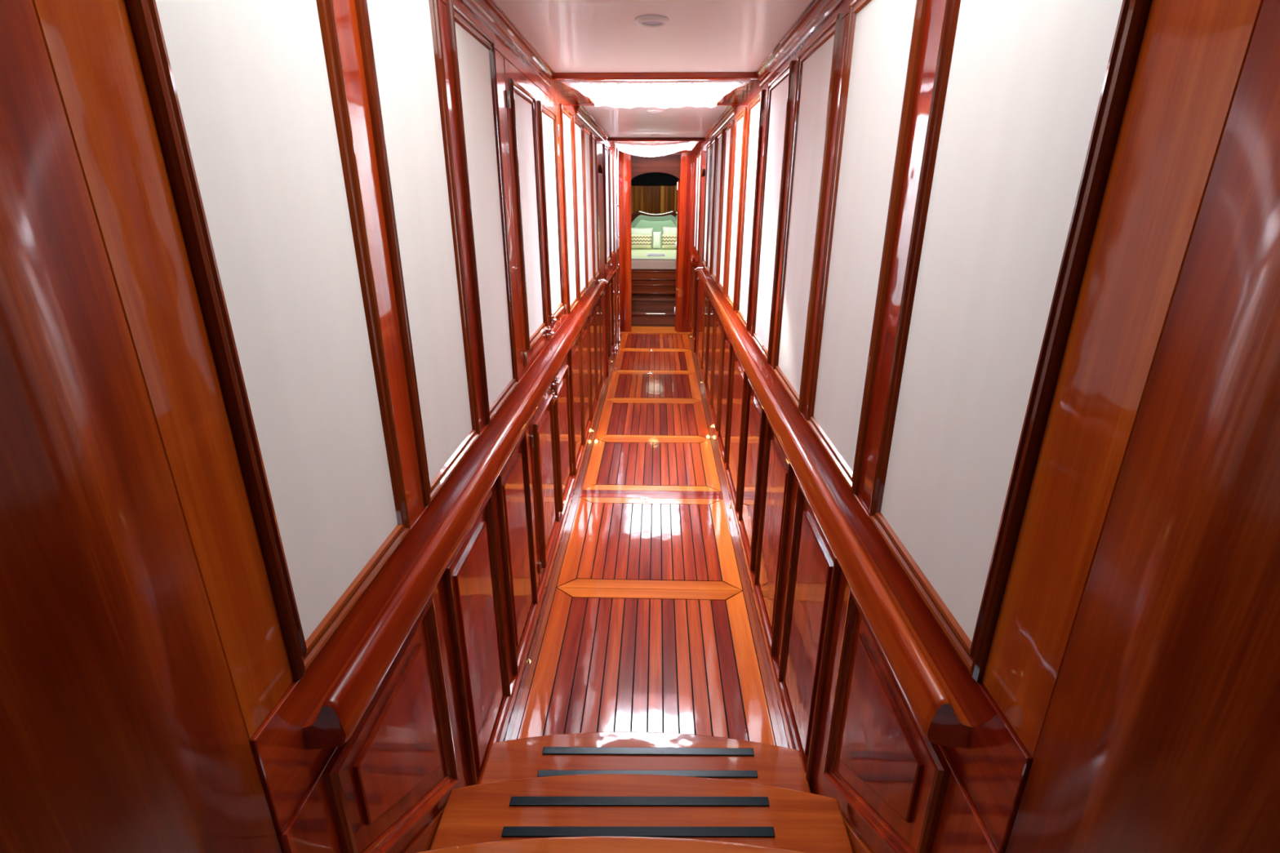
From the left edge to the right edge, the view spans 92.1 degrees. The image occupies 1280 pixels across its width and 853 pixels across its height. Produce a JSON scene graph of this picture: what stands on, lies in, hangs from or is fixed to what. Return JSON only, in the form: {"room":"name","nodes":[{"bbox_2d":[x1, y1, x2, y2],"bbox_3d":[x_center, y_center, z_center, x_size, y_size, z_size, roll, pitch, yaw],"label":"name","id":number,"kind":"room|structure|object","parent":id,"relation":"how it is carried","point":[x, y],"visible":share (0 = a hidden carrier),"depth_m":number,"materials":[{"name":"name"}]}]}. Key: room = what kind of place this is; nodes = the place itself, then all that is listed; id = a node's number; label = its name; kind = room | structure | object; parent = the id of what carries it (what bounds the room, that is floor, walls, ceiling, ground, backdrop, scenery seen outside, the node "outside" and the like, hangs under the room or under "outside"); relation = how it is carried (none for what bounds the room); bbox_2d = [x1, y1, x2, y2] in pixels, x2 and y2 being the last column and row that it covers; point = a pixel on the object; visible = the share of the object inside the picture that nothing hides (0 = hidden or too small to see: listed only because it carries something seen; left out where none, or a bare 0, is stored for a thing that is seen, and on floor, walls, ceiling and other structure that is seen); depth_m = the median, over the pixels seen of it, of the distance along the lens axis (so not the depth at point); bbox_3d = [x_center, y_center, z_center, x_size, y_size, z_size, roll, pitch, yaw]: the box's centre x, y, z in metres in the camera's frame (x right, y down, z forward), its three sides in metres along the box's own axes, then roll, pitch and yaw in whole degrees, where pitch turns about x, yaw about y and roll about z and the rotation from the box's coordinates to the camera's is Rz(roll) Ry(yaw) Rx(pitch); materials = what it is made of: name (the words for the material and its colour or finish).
{"room":"ship interior","nodes":[
{"label":"ship interior","id":0,"kind":"room"},
{"bbox_2d":[0,0,617,852],"bbox_3d":[-0.476,-1.076,3.561,0.408,3.100,9.305,1,21,3],"label":"wall","id":1,"kind":"structure","parent":0,"point":[151,701],"depth_m":0.59,"materials":[{"name":"brown wood"}]},
{"bbox_2d":[124,0,410,680],"bbox_3d":[-0.463,-0.211,0.848,0.017,1.041,0.401,1,21,1],"label":"wall panel","id":2,"kind":"object","parent":1,"relation":"attached to","point":[248,100],"visible":1,"depth_m":0.82,"materials":[{"name":"white paint"}]},
{"bbox_2d":[322,595,458,852],"bbox_3d":[-0.450,0.684,1.198,0.017,0.543,0.430,1,21,1],"label":"wainscot panel","id":3,"kind":"object","parent":1,"relation":"attached to","point":[401,751],"visible":0.96,"depth_m":1.16,"materials":[{"name":"red wood"}]},
{"bbox_2d":[354,0,479,506],"bbox_3d":[-0.449,-0.388,1.318,0.017,1.041,0.403,1,21,1],"label":"wall panel","id":4,"kind":"object","parent":1,"relation":"attached to","point":[401,40],"visible":1,"depth_m":1.29,"materials":[{"name":"white paint"}]},
{"bbox_2d":[402,804,445,852],"bbox_3d":[-0.455,0.963,1.299,0.008,0.679,0.613,1,21,1],"label":"trim","id":5,"kind":"structure","parent":1,"relation":"attached to","point":[423,842],"depth_m":1.30,"materials":[{"name":"orange wood"}]},
{"bbox_2d":[302,279,608,749],"bbox_3d":[-0.365,-0.367,2.957,0.087,0.104,4.491,1,21,1],"label":"handrail","id":6,"kind":"object","parent":1,"relation":"attached to","point":[337,715],"visible":1,"depth_m":1.13,"materials":[{"name":"brown wood"}]},
{"bbox_2d":[442,490,511,785],"bbox_3d":[-0.436,0.604,1.713,0.017,0.756,0.395,1,21,1],"label":"wainscot panel","id":7,"kind":"object","parent":1,"relation":"attached to","point":[472,577],"visible":0.8,"depth_m":1.68,"materials":[{"name":"red wood"}]},
{"bbox_2d":[445,0,518,424],"bbox_3d":[-0.435,-0.563,1.782,0.017,1.041,0.400,1,21,1],"label":"wall panel","id":8,"kind":"object","parent":1,"relation":"attached to","point":[473,55],"visible":1,"depth_m":1.75,"materials":[{"name":"white paint"}]},
{"bbox_2d":[459,0,555,87],"bbox_3d":[-0.410,-1.278,2.051,0.031,0.057,1.455,1,21,1],"label":"trim","id":9,"kind":"structure","parent":1,"relation":"attached to","point":[487,11],"depth_m":1.95,"materials":[{"name":"brown wood"}]},
{"bbox_2d":[495,430,537,675],"bbox_3d":[-0.422,0.432,2.169,0.017,0.756,0.390,1,21,1],"label":"wainscot panel","id":10,"kind":"object","parent":1,"relation":"attached to","point":[511,499],"visible":0.94,"depth_m":2.14,"materials":[{"name":"red wood"}]},
{"bbox_2d":[503,57,554,371],"bbox_3d":[-0.411,-0.777,2.371,0.048,1.022,0.540,1,21,1],"label":"door","id":11,"kind":"structure","parent":1,"relation":"in","point":[521,92],"depth_m":2.31,"materials":[{"name":"white paint"}]},
{"bbox_2d":[528,383,559,585],"bbox_3d":[-0.403,0.231,2.708,0.048,0.750,0.514,1,21,1],"label":"door","id":12,"kind":"structure","parent":1,"relation":"in","point":[541,424],"depth_m":2.64,"materials":[{"name":"red wood"}]},
{"bbox_2d":[535,85,566,332],"bbox_3d":[-0.396,-0.968,2.876,0.048,1.022,0.535,1,21,1],"label":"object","id":13,"kind":"structure","parent":1,"relation":"in","point":[547,118],"depth_m":2.82,"materials":[{"name":"white paint"}]},
{"bbox_2d":[497,328,618,742],"bbox_3d":[-0.351,-0.094,4.855,0.015,0.150,6.790,1,21,1],"label":"baseboard","id":14,"kind":"structure","parent":1,"relation":"attached to","point":[517,683],"depth_m":2.70,"materials":[{"name":"red wood"}]},
{"bbox_2d":[551,355,573,520],"bbox_3d":[-0.389,0.043,3.195,0.048,0.758,0.522,1,21,1],"label":"wainscot panel","id":15,"kind":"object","parent":1,"relation":"in","point":[560,383],"depth_m":3.14,"materials":[{"name":"red wood"}]},
{"bbox_2d":[560,103,578,314],"bbox_3d":[-0.388,-1.179,3.418,0.017,1.041,0.396,1,21,1],"label":"wall panel","id":16,"kind":"object","parent":1,"relation":"attached to","point":[566,116],"visible":0.99,"depth_m":3.41,"materials":[{"name":"white paint"}]},
{"bbox_2d":[568,333,583,474],"bbox_3d":[-0.378,-0.144,3.698,0.017,0.756,0.420,1,21,1],"label":"wainscot panel","id":17,"kind":"object","parent":1,"relation":"attached to","point":[575,359],"visible":0.94,"depth_m":3.67,"materials":[{"name":"red wood"}]},
{"bbox_2d":[572,115,587,300],"bbox_3d":[-0.374,-1.354,3.883,0.017,1.041,0.432,1,21,1],"label":"wall panel","id":18,"kind":"object","parent":1,"relation":"attached to","point":[578,132],"visible":0.97,"depth_m":3.89,"materials":[{"name":"white paint"}]},
{"bbox_2d":[579,318,591,443],"bbox_3d":[-0.365,-0.313,4.147,0.017,0.756,0.400,1,21,1],"label":"wainscot panel","id":19,"kind":"object","parent":1,"relation":"attached to","point":[584,342],"visible":0.85,"depth_m":4.16,"materials":[{"name":"red wood"}]},
{"bbox_2d":[582,124,594,288],"bbox_3d":[-0.361,-1.528,4.344,0.017,1.041,0.452,1,21,1],"label":"wall panel","id":20,"kind":"object","parent":1,"relation":"attached to","point":[587,133],"visible":0.91,"depth_m":4.38,"materials":[{"name":"white paint"}]},
{"bbox_2d":[587,306,597,417],"bbox_3d":[-0.352,-0.484,4.601,0.017,0.756,0.390,1,21,1],"label":"wainscot panel","id":21,"kind":"object","parent":1,"relation":"attached to","point":[592,325],"visible":0.91,"depth_m":4.61,"materials":[{"name":"red wood"}]},
{"bbox_2d":[576,105,609,143],"bbox_3d":[-0.331,-2.294,4.748,0.031,0.057,2.348,1,21,1],"label":"trim","id":22,"kind":"structure","parent":1,"relation":"attached to","point":[581,111],"depth_m":4.36,"materials":[{"name":"brown wood"}]},
{"bbox_2d":[591,131,599,279],"bbox_3d":[-0.348,-1.690,4.774,0.017,1.041,0.339,1,21,1],"label":"wall panel","id":23,"kind":"object","parent":1,"relation":"attached to","point":[593,138],"visible":0.93,"depth_m":4.79,"materials":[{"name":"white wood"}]},
{"bbox_2d":[595,297,602,398],"bbox_3d":[-0.339,-0.648,5.036,0.017,0.756,0.380,1,21,1],"label":"wainscot panel","id":24,"kind":"object","parent":1,"relation":"attached to","point":[597,310],"visible":0.83,"depth_m":5.06,"materials":[{"name":"red wood"}]},
{"bbox_2d":[598,173,606,380],"bbox_3d":[-0.342,-1.286,5.576,0.061,1.853,0.476,1,21,1],"label":"door","id":25,"kind":"structure","parent":1,"relation":"in","point":[600,175],"depth_m":5.53,"materials":[{"name":"brown wood"}]},
{"bbox_2d":[603,143,610,263],"bbox_3d":[-0.315,-2.122,5.918,0.017,1.041,0.512,1,21,1],"label":"wall panel","id":26,"kind":"object","parent":1,"relation":"attached to","point":[606,149],"visible":1,"depth_m":5.96,"materials":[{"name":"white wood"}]},
{"bbox_2d":[607,275,613,356],"bbox_3d":[-0.301,-1.143,6.350,0.017,0.756,0.430,1,21,1],"label":"wainscot panel","id":27,"kind":"object","parent":1,"relation":"attached to","point":[610,285],"visible":1,"depth_m":6.30,"materials":[{"name":"red wood"}]},
{"bbox_2d":[608,148,614,257],"bbox_3d":[-0.298,-2.340,6.497,0.017,1.041,0.474,1,21,1],"label":"wall panel","id":28,"kind":"object","parent":1,"relation":"attached to","point":[611,153],"visible":0.94,"depth_m":6.55,"materials":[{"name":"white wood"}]},
{"bbox_2d":[611,269,616,345],"bbox_3d":[-0.287,-1.320,6.818,0.017,0.756,0.430,1,21,1],"label":"wainscot panel","id":29,"kind":"object","parent":1,"relation":"attached to","point":[614,271],"visible":0.74,"depth_m":6.85,"materials":[{"name":"red wood"}]},
{"bbox_2d":[613,152,617,248],"bbox_3d":[-0.283,-2.535,7.016,0.017,1.041,0.485,1,21,1],"label":"wall panel","id":30,"kind":"object","parent":1,"relation":"attached to","point":[613,153],"visible":0.37,"depth_m":7.06,"materials":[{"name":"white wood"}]},
{"bbox_2d":[551,71,758,79],"bbox_3d":[0.065,-1.546,2.725,0.936,0.028,0.022,1,21,1],"label":"trim","id":31,"kind":"structure","parent":1,"relation":"attached to","point":[689,75],"depth_m":2.72,"materials":[{"name":"red wood"}]},
{"bbox_2d":[575,103,735,105],"bbox_3d":[0.091,-1.891,3.621,0.936,0.014,0.022,1,21,1],"label":"trim","id":32,"kind":"structure","parent":1,"relation":"attached to","point":[717,104],"depth_m":3.61,"materials":[{"name":"red wood"}]},
{"bbox_2d":[608,137,704,141],"bbox_3d":[0.155,-2.718,5.841,0.936,0.032,0.022,1,21,1],"label":"trim","id":33,"kind":"structure","parent":1,"relation":"attached to","point":[611,139],"depth_m":5.83,"materials":[{"name":"red wood"}]},
{"bbox_2d":[510,333,782,746],"bbox_3d":[0.095,0.123,4.667,1.240,0.119,8.050,1,21,1],"label":"floor","id":34,"kind":"structure","parent":0,"point":[628,335],"depth_m":2.74,"materials":[{"name":"brown wood"}]},
{"bbox_2d":[517,587,775,745],"bbox_3d":[0.028,0.945,2.329,0.854,0.011,1.089,1,21,1],"label":"floor panel","id":35,"kind":"object","parent":34,"relation":"on","point":[759,729],"visible":0.64,"depth_m":2.37,"materials":[{"name":"brown wood"}]},
{"bbox_2d":[479,731,811,793],"bbox_3d":[0.011,1.063,1.695,0.899,0.195,0.383,1,21,1],"label":"stair step","id":36,"kind":"structure","parent":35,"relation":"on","point":[587,753],"depth_m":1.75,"materials":[{"name":"red wood"}]},
{"bbox_2d":[429,773,853,852],"bbox_3d":[0.002,0.985,1.334,0.899,0.195,0.382,1,21,1],"label":"stair step","id":37,"kind":"structure","parent":36,"relation":"on","point":[592,805],"depth_m":1.38,"materials":[{"name":"red wood"}]},
{"bbox_2d":[417,836,803,852],"bbox_3d":[-0.008,0.932,0.915,0.899,0.190,0.534,1,21,1],"label":"stair step","id":38,"kind":"structure","parent":37,"relation":"on","point":[564,844],"depth_m":1.11,"materials":[{"name":"red wood"}]},
{"bbox_2d":[556,497,742,591],"bbox_3d":[0.055,0.588,3.264,0.854,0.020,0.908,1,21,1],"label":"floor panel","id":39,"kind":"object","parent":34,"relation":"on","point":[731,581],"visible":1,"depth_m":3.18,"materials":[{"name":"brown wood"}]},
{"bbox_2d":[579,489,723,499],"bbox_3d":[0.069,0.415,3.736,0.856,0.011,0.096,1,21,1],"label":"floor crosspiece","id":40,"kind":"structure","parent":34,"relation":"on","point":[584,493],"depth_m":3.73,"materials":[{"name":"brown wood"}]},
{"bbox_2d":[582,438,721,491],"bbox_3d":[0.082,0.246,4.182,0.854,0.011,0.852,1,21,1],"label":"floor panel","id":41,"kind":"object","parent":34,"relation":"on","point":[713,484],"visible":1,"depth_m":4.11,"materials":[{"name":"brown wood"}]},
{"bbox_2d":[595,400,710,439],"bbox_3d":[0.105,-0.065,5.008,0.854,0.011,0.907,1,21,1],"label":"floor panel","id":42,"kind":"object","parent":34,"relation":"on","point":[702,429],"visible":1,"depth_m":4.96,"materials":[{"name":"brown wood"}]},
{"bbox_2d":[604,371,702,400],"bbox_3d":[0.131,-0.391,5.862,0.854,0.020,0.917,1,21,1],"label":"floor panel","id":43,"kind":"object","parent":34,"relation":"on","point":[695,395],"visible":1,"depth_m":5.82,"materials":[{"name":"brown wood"}]},
{"bbox_2d":[612,349,695,372],"bbox_3d":[0.156,-0.723,6.742,0.854,0.020,0.960,1,21,1],"label":"floor panel","id":44,"kind":"object","parent":34,"relation":"on","point":[656,358],"visible":0.99,"depth_m":6.70,"materials":[{"name":"brown wood"}]},
{"bbox_2d":[617,333,691,350],"bbox_3d":[0.181,-1.043,7.604,0.854,0.011,0.879,1,21,1],"label":"floor panel","id":45,"kind":"object","parent":34,"relation":"on","point":[664,338],"visible":1,"depth_m":7.55,"materials":[{"name":"brown wood"}]},
{"bbox_2d":[493,0,812,137],"bbox_3d":[0.090,-1.934,3.571,1.000,0.100,4.810,1,21,1],"label":"ceiling","id":46,"kind":"structure","parent":0,"point":[571,36],"depth_m":2.13,"materials":[{"name":"white paint"}]},
{"bbox_2d":[634,14,669,27],"bbox_3d":[0.036,-1.239,1.889,0.106,0.013,0.106,1,21,1],"label":"recessed light","id":47,"kind":"object","parent":46,"relation":"in","point":[646,20],"visible":1,"depth_m":1.87,"materials":[{"name":"white"}]},
{"bbox_2d":[553,80,756,149],"bbox_3d":[0.132,-2.468,5.000,1.000,0.108,4.900,1,21,1],"label":"surround","id":48,"kind":"object","parent":46,"relation":"attached to","point":[734,96],"visible":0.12,"depth_m":3.43,"materials":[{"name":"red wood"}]},
{"bbox_2d":[559,80,751,108],"bbox_3d":[0.077,-1.690,3.167,0.860,0.046,0.861,1,21,1],"label":"skylight","id":49,"kind":"object","parent":48,"relation":"attached to","point":[609,98],"visible":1,"depth_m":2.98,"materials":[{"name":"white glass"}]},
{"bbox_2d":[613,141,698,156],"bbox_3d":[0.175,-2.920,6.538,0.818,0.120,1.352,1,21,1],"label":"skylight","id":50,"kind":"object","parent":48,"relation":"attached to","point":[624,147],"visible":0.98,"depth_m":6.15,"materials":[{"name":"white fabric"}]},
{"bbox_2d":[646,109,663,113],"bbox_3d":[0.096,-2.013,3.942,0.106,0.013,0.106,1,21,1],"label":"recessed light","id":51,"kind":"object","parent":46,"relation":"in","point":[651,111],"visible":1,"depth_m":3.91,"materials":[{"name":"white"}]},
{"bbox_2d":[631,185,676,214],"bbox_3d":[0.282,-3.361,10.618,2.300,2.400,0.150,1,21,1],"label":"wall","id":52,"kind":"structure","parent":0,"point":[651,199],"depth_m":10.37,"materials":[{"name":"brown wood"}]},
{"bbox_2d":[631,172,679,185],"bbox_3d":[0.281,-4.171,10.217,2.300,0.320,0.110,1,21,1],"label":"window","id":53,"kind":"structure","parent":52,"relation":"attached to","point":[651,178],"depth_m":10.19,"materials":[{"name":"black"}]},
{"bbox_2d":[617,152,696,332],"bbox_3d":[0.197,-2.405,7.657,1.200,2.700,0.070,1,21,1],"label":"door frame","id":54,"kind":"structure","parent":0,"point":[682,166],"depth_m":7.58,"materials":[{"name":"brown wood"}]},
{"bbox_2d":[620,326,689,334],"bbox_3d":[0.199,-1.281,8.219,0.940,0.024,0.430,1,21,1],"label":"floor","id":55,"kind":"structure","parent":54,"relation":"in","point":[635,330],"depth_m":8.12,"materials":[{"name":"orange wood"}]},
{"bbox_2d":[617,149,696,152],"bbox_3d":[0.198,-3.263,7.296,0.936,0.040,0.030,1,21,1],"label":"trim","id":56,"kind":"structure","parent":54,"relation":"attached to","point":[692,150],"depth_m":7.28,"materials":[{"name":"red wood"}]},
{"bbox_2d":[693,0,1279,852],"bbox_3d":[0.636,-1.064,3.534,0.408,3.100,9.305,0,21,0],"label":"wall","id":57,"kind":"structure","parent":0,"point":[1126,700],"depth_m":0.57,"materials":[{"name":"brown wood"}]},
{"bbox_2d":[674,180,679,330],"bbox_3d":[0.475,-2.220,8.064,0.040,1.841,0.583,1,21,1],"label":"door","id":58,"kind":"structure","parent":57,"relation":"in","point":[677,202],"depth_m":7.85,"materials":[{"name":"red wood"}]},
{"bbox_2d":[689,262,694,328],"bbox_3d":[0.638,-1.608,7.586,0.017,0.756,0.360,1,21,1],"label":"wainscot panel","id":59,"kind":"object","parent":57,"relation":"attached to","point":[692,265],"visible":0.64,"depth_m":7.65,"materials":[{"name":"red wood"}]},
{"bbox_2d":[688,250,697,265],"bbox_3d":[0.616,-1.981,7.221,0.062,0.089,0.900,1,21,1],"label":"handrail","id":60,"kind":"object","parent":57,"relation":"attached to","point":[691,256],"visible":1,"depth_m":6.87,"materials":[{"name":"brown wood"}]},
{"bbox_2d":[691,266,696,337],"bbox_3d":[0.626,-1.451,7.170,0.017,0.756,0.370,1,21,1],"label":"wainscot panel","id":61,"kind":"object","parent":57,"relation":"attached to","point":[694,291],"visible":0.93,"depth_m":7.12,"materials":[{"name":"red wood"}]},
{"bbox_2d":[693,153,698,251],"bbox_3d":[0.653,-2.589,7.163,0.017,1.041,0.459,1,21,1],"label":"wall panel","id":62,"kind":"object","parent":57,"relation":"attached to","point":[696,156],"visible":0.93,"depth_m":7.28,"materials":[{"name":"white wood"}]},
{"bbox_2d":[695,150,702,255],"bbox_3d":[0.640,-2.427,6.733,0.017,1.041,0.440,1,21,1],"label":"wall panel","id":63,"kind":"object","parent":57,"relation":"attached to","point":[700,155],"visible":0.98,"depth_m":6.75,"materials":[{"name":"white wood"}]},
{"bbox_2d":[695,176,705,355],"bbox_3d":[0.633,-1.618,6.460,0.061,1.853,0.596,1,21,1],"label":"door","id":64,"kind":"structure","parent":57,"relation":"in","point":[703,179],"depth_m":6.45,"materials":[{"name":"brown wood"}]},
{"bbox_2d":[701,289,709,383],"bbox_3d":[0.576,-0.804,5.453,0.017,0.756,0.440,1,21,1],"label":"wainscot panel","id":65,"kind":"object","parent":57,"relation":"attached to","point":[705,316],"visible":0.89,"depth_m":5.47,"materials":[{"name":"red wood"}]},
{"bbox_2d":[702,141,711,267],"bbox_3d":[0.607,-2.001,5.603,0.017,1.041,0.456,1,21,1],"label":"wall panel","id":66,"kind":"object","parent":57,"relation":"attached to","point":[708,145],"visible":0.84,"depth_m":5.67,"materials":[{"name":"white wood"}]},
{"bbox_2d":[705,299,715,404],"bbox_3d":[0.561,-0.603,4.920,0.017,0.756,0.460,1,21,1],"label":"wainscot panel","id":67,"kind":"object","parent":57,"relation":"attached to","point":[711,322],"visible":0.87,"depth_m":4.93,"materials":[{"name":"red wood"}]},
{"bbox_2d":[706,136,716,274],"bbox_3d":[0.594,-1.828,5.144,0.017,1.041,0.397,1,21,1],"label":"wall panel","id":68,"kind":"object","parent":57,"relation":"attached to","point":[713,142],"visible":0.97,"depth_m":5.15,"materials":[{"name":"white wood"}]},
{"bbox_2d":[711,311,723,431],"bbox_3d":[0.545,-0.402,4.387,0.017,0.756,0.460,1,21,1],"label":"wainscot panel","id":69,"kind":"object","parent":57,"relation":"attached to","point":[718,331],"visible":0.9,"depth_m":4.37,"materials":[{"name":"red wood"}]},
{"bbox_2d":[711,128,724,283],"bbox_3d":[0.579,-1.629,4.616,0.017,1.041,0.425,1,21,1],"label":"wall panel","id":70,"kind":"object","parent":57,"relation":"attached to","point":[720,136],"visible":0.98,"depth_m":4.63,"materials":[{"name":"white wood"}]},
{"bbox_2d":[702,105,735,143],"bbox_3d":[0.577,-2.284,4.725,0.031,0.057,2.348,1,21,1],"label":"trim","id":71,"kind":"structure","parent":57,"relation":"attached to","point":[730,111],"depth_m":4.31,"materials":[{"name":"brown wood"}]},
{"bbox_2d":[717,120,733,294],"bbox_3d":[0.563,-1.433,4.096,0.017,1.041,0.396,1,21,1],"label":"wall panel","id":72,"kind":"object","parent":57,"relation":"attached to","point":[728,131],"visible":0.98,"depth_m":4.09,"materials":[{"name":"white paint"}]},
{"bbox_2d":[717,328,733,462],"bbox_3d":[0.530,-0.203,3.858,0.017,0.756,0.410,1,21,1],"label":"wainscot panel","id":73,"kind":"object","parent":57,"relation":"attached to","point":[726,354],"visible":0.93,"depth_m":3.84,"materials":[{"name":"red wood"}]},
{"bbox_2d":[725,106,746,310],"bbox_3d":[0.547,-1.225,3.543,0.017,1.041,0.411,1,21,1],"label":"wall panel","id":74,"kind":"object","parent":57,"relation":"attached to","point":[740,118],"visible":0.98,"depth_m":3.54,"materials":[{"name":"white paint"}]},
{"bbox_2d":[725,348,747,511],"bbox_3d":[0.514,-0.001,3.323,0.017,0.756,0.495,1,21,1],"label":"wainscot panel","id":75,"kind":"object","parent":57,"relation":"attached to","point":[738,382],"visible":0.91,"depth_m":3.29,"materials":[{"name":"red wood"}]},
{"bbox_2d":[689,324,794,749],"bbox_3d":[0.554,-0.084,4.832,0.015,0.150,6.790,1,21,1],"label":"baseboard","id":76,"kind":"structure","parent":57,"relation":"attached to","point":[770,661],"depth_m":2.64,"materials":[{"name":"red wood"}]},
{"bbox_2d":[736,89,764,331],"bbox_3d":[0.532,-1.026,3.014,0.017,1.041,0.420,1,21,1],"label":"wall panel","id":77,"kind":"object","parent":57,"relation":"attached to","point":[755,107],"visible":1,"depth_m":3.00,"materials":[{"name":"white paint"}]},
{"bbox_2d":[738,378,766,570],"bbox_3d":[0.499,0.204,2.778,0.017,0.756,0.430,1,21,1],"label":"wainscot panel","id":78,"kind":"object","parent":57,"relation":"attached to","point":[755,422],"visible":0.93,"depth_m":2.75,"materials":[{"name":"red wood"}]},
{"bbox_2d":[751,60,794,363],"bbox_3d":[0.516,-0.814,2.454,0.017,1.041,0.456,1,21,1],"label":"wall panel","id":79,"kind":"object","parent":57,"relation":"attached to","point":[780,88],"visible":1,"depth_m":2.43,"materials":[{"name":"white paint"}]},
{"bbox_2d":[754,417,793,656],"bbox_3d":[0.484,0.394,2.275,0.017,0.756,0.425,1,21,1],"label":"wainscot panel","id":80,"kind":"object","parent":57,"relation":"attached to","point":[777,481],"visible":0.93,"depth_m":2.24,"materials":[{"name":"red wood"}]},
{"bbox_2d":[755,0,844,86],"bbox_3d":[0.499,-1.268,2.028,0.031,0.057,1.455,1,21,1],"label":"trim","id":81,"kind":"structure","parent":57,"relation":"attached to","point":[817,11],"depth_m":1.95,"materials":[{"name":"brown wood"}]},
{"bbox_2d":[773,13,842,412],"bbox_3d":[0.500,-0.612,1.916,0.017,1.041,0.457,1,21,1],"label":"wall panel","id":82,"kind":"object","parent":57,"relation":"attached to","point":[817,63],"visible":1,"depth_m":1.88,"materials":[{"name":"white paint"}]},
{"bbox_2d":[777,481,841,792],"bbox_3d":[0.469,0.586,1.764,0.017,0.756,0.418,1,21,1],"label":"wainscot panel","id":83,"kind":"object","parent":57,"relation":"attached to","point":[814,572],"visible":0.85,"depth_m":1.73,"materials":[{"name":"red wood"}]},
{"bbox_2d":[694,266,972,748],"bbox_3d":[0.492,-0.525,3.380,0.087,0.104,5.383,1,21,1],"label":"handrail","id":84,"kind":"object","parent":57,"relation":"attached to","point":[937,713],"visible":1,"depth_m":1.14,"materials":[{"name":"brown wood"}]},
{"bbox_2d":[842,815,871,852],"bbox_3d":[0.457,0.973,1.277,0.008,0.679,0.613,1,21,1],"label":"trim","id":85,"kind":"structure","parent":57,"relation":"attached to","point":[858,846],"depth_m":1.30,"materials":[{"name":"orange wood"}]},
{"bbox_2d":[806,0,927,494],"bbox_3d":[0.485,-0.416,1.397,0.017,1.041,0.458,1,21,1],"label":"wall panel","id":86,"kind":"object","parent":57,"relation":"attached to","point":[883,37],"visible":1,"depth_m":1.36,"materials":[{"name":"white paint"}]},
{"bbox_2d":[822,587,951,852],"bbox_3d":[0.454,0.687,1.220,0.017,0.560,0.458,1,21,1],"label":"wainscot panel","id":87,"kind":"object","parent":57,"relation":"attached to","point":[877,746],"visible":0.95,"depth_m":1.18,"materials":[{"name":"red wood"}]},
{"bbox_2d":[868,0,1151,681],"bbox_3d":[0.470,-0.218,0.871,0.017,1.041,0.453,1,21,1],"label":"wall panel","id":88,"kind":"object","parent":57,"relation":"attached to","point":[1029,97],"visible":1,"depth_m":0.83,"materials":[{"name":"white paint"}]},
{"bbox_3d":[0.249,-1.881,9.953,2.300,0.100,3.240,1,21,1],"label":"floor","id":89,"kind":"structure","parent":0,"visible":0},
{"bbox_2d":[631,310,674,326],"bbox_3d":[0.209,-1.494,8.531,1.220,0.180,0.255,1,21,1],"label":"step","id":90,"kind":"structure","parent":89,"relation":"on","point":[639,317],"depth_m":8.43,"materials":[{"name":"brown wood"}]},
{"bbox_2d":[631,295,674,310],"bbox_3d":[0.217,-1.667,8.776,1.220,0.330,0.315,1,21,1],"label":"step","id":91,"kind":"structure","parent":89,"relation":"on","point":[638,302],"depth_m":8.62,"materials":[{"name":"brown wood"}]},
{"bbox_2d":[631,210,675,296],"bbox_3d":[0.250,-2.608,9.689,1.640,1.427,2.002,1,21,1],"label":"bed","id":92,"kind":"object","parent":89,"relation":"on","point":[651,276],"visible":0.34,"depth_m":8.87,"materials":[{"name":"brown wood"}]},
{"bbox_2d":[631,234,652,248],"bbox_3d":[0.013,-3.005,10.025,0.370,0.232,0.129,1,21,1],"label":"patterned pillow","id":93,"kind":"object","parent":92,"relation":"on","point":[637,241],"visible":0.94,"depth_m":9.98,"materials":[{"name":"fabric"}]},
{"bbox_2d":[631,227,653,247],"bbox_3d":[0.019,-3.120,10.208,0.400,0.320,0.140,1,21,1],"label":"pillow","id":94,"kind":"object","parent":92,"relation":"on","point":[633,230],"visible":0.39,"depth_m":10.15,"materials":[{"name":"white fabric"}]},
{"bbox_2d":[647,253,664,256],"bbox_3d":[0.234,-2.521,9.055,0.260,0.024,0.230,1,21,1],"label":"folded towel","id":95,"kind":"object","parent":92,"relation":"on","point":[649,254],"visible":1,"depth_m":8.98,"materials":[{"name":"grey fabric"}]},
{"bbox_2d":[652,231,661,248],"bbox_3d":[0.273,-3.028,10.029,0.135,0.273,0.129,1,21,1],"label":"cushion","id":96,"kind":"object","parent":92,"relation":"on","point":[656,235],"visible":1,"depth_m":9.98,"materials":[{"name":"white fabric"}]},
{"bbox_2d":[661,234,675,248],"bbox_3d":[0.533,-2.999,10.012,0.370,0.232,0.129,1,21,1],"label":"patterned pillow","id":97,"kind":"object","parent":92,"relation":"on","point":[668,240],"visible":0.6,"depth_m":9.97,"materials":[{"name":"fabric"}]},
{"bbox_2d":[662,226,675,234],"bbox_3d":[0.559,-3.124,10.193,0.400,0.339,0.142,1,21,1],"label":"pillow","id":98,"kind":"object","parent":92,"relation":"on","point":[665,230],"visible":0.22,"depth_m":10.13,"materials":[{"name":"white fabric"}]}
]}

